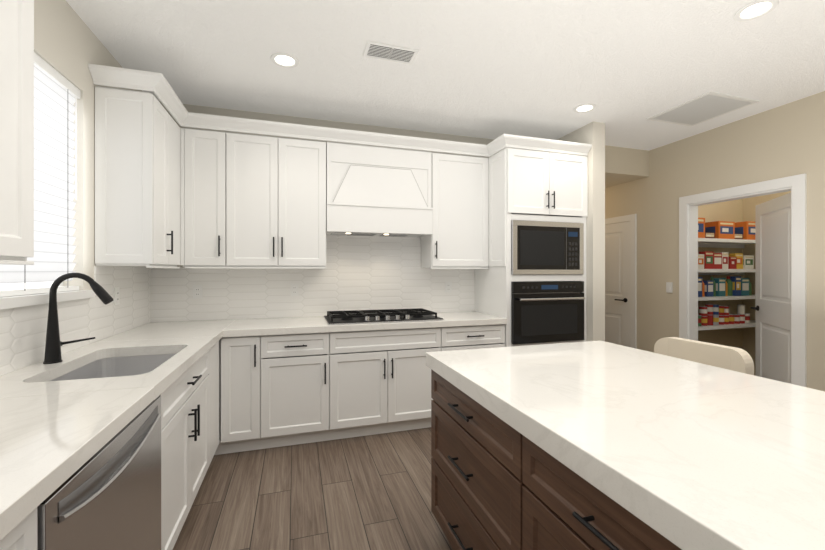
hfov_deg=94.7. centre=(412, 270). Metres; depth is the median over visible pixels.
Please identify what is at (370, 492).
floor
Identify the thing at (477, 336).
base cabinet
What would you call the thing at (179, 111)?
upper cabinet
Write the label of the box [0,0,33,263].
upper cabinet
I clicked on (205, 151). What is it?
upper cabinet
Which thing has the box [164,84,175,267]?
upper cabinet
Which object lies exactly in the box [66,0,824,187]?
ceiling
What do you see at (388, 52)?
ceiling vent
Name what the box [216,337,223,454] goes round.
base cabinet
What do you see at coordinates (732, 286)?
packages
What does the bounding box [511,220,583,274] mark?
microwave
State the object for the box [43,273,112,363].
kitchen faucet
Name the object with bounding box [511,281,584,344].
built-in oven
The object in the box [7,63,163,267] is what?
upper cabinet
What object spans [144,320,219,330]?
countertop
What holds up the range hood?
attached to the wall
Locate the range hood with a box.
[326,142,432,237]
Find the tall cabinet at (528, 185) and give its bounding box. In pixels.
[475,147,587,346]
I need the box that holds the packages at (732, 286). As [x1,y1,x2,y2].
[698,276,751,296]
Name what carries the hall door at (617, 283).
in the wall
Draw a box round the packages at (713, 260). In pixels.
[698,251,753,268]
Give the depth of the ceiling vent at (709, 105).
3.27 m
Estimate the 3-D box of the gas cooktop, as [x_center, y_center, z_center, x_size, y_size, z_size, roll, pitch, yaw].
[-0.271,0.391,3.342,0.965,0.056,0.525,0,0,-17]
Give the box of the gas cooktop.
[323,308,443,324]
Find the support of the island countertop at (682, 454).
on the kitchen island
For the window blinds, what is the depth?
1.91 m
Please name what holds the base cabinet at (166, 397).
on the floor
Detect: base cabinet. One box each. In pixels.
[0,507,36,549]
[161,384,171,549]
[172,344,215,549]
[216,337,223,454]
[224,335,263,453]
[264,332,335,448]
[336,327,439,438]
[440,324,504,350]
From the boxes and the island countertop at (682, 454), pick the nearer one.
the island countertop at (682, 454)
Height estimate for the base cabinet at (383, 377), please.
0.870 m
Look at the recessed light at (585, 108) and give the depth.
3.27 m
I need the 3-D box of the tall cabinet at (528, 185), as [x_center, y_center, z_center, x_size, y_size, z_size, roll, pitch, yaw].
[1.159,0.120,3.777,0.881,2.440,0.686,0,0,-17]
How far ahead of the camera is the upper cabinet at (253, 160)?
3.05 m
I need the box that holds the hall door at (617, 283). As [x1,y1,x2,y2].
[605,221,629,346]
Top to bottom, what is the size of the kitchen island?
0.850 m
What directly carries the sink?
in the countertop at (54, 435)
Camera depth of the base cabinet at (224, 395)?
2.76 m
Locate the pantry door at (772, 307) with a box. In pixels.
[751,193,790,383]
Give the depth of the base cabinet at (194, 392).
1.96 m
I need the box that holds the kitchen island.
[431,369,681,549]
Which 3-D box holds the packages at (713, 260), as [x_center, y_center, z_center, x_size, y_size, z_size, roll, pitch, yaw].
[3.563,-0.123,4.425,1.094,0.198,0.097,0,0,-17]
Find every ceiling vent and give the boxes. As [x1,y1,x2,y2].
[363,41,418,64]
[647,91,758,125]
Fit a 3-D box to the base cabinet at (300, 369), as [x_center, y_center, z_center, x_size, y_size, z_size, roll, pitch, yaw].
[-0.968,0.905,3.154,0.532,0.870,0.618,0,0,-17]
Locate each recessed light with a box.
[270,52,298,67]
[573,103,595,112]
[733,0,779,21]
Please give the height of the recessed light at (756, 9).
0.006 m
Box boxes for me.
[698,218,754,239]
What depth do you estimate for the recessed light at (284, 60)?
2.52 m
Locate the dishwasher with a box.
[37,394,160,549]
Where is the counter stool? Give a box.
[654,337,753,374]
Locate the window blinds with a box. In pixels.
[0,52,79,296]
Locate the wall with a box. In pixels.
[0,0,824,390]
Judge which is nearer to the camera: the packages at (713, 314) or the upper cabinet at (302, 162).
the upper cabinet at (302, 162)
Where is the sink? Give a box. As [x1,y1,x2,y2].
[51,354,175,380]
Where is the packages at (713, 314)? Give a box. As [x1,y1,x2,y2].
[698,304,749,325]
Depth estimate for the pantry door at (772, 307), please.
3.60 m
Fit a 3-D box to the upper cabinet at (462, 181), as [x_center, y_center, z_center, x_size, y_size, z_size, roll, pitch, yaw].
[0.415,-0.611,3.726,0.588,1.158,0.343,0,0,-17]
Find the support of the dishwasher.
on the floor
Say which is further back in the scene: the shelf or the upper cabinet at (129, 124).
the shelf
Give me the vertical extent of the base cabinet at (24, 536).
0.870 m
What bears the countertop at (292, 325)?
on the base cabinet at (383, 377)
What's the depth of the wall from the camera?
3.44 m
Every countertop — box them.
[0,320,231,539]
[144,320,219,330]
[224,311,506,336]
[426,341,824,549]
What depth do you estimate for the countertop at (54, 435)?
1.19 m
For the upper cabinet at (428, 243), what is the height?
1.158 m
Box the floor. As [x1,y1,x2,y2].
[173,427,452,549]
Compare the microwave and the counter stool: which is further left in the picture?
the microwave
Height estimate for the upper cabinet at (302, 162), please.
1.158 m
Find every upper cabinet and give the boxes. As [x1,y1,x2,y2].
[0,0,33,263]
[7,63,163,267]
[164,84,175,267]
[176,100,183,267]
[184,112,227,267]
[228,117,279,267]
[280,124,327,267]
[328,128,435,267]
[436,140,491,267]
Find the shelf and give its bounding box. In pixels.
[698,238,754,330]

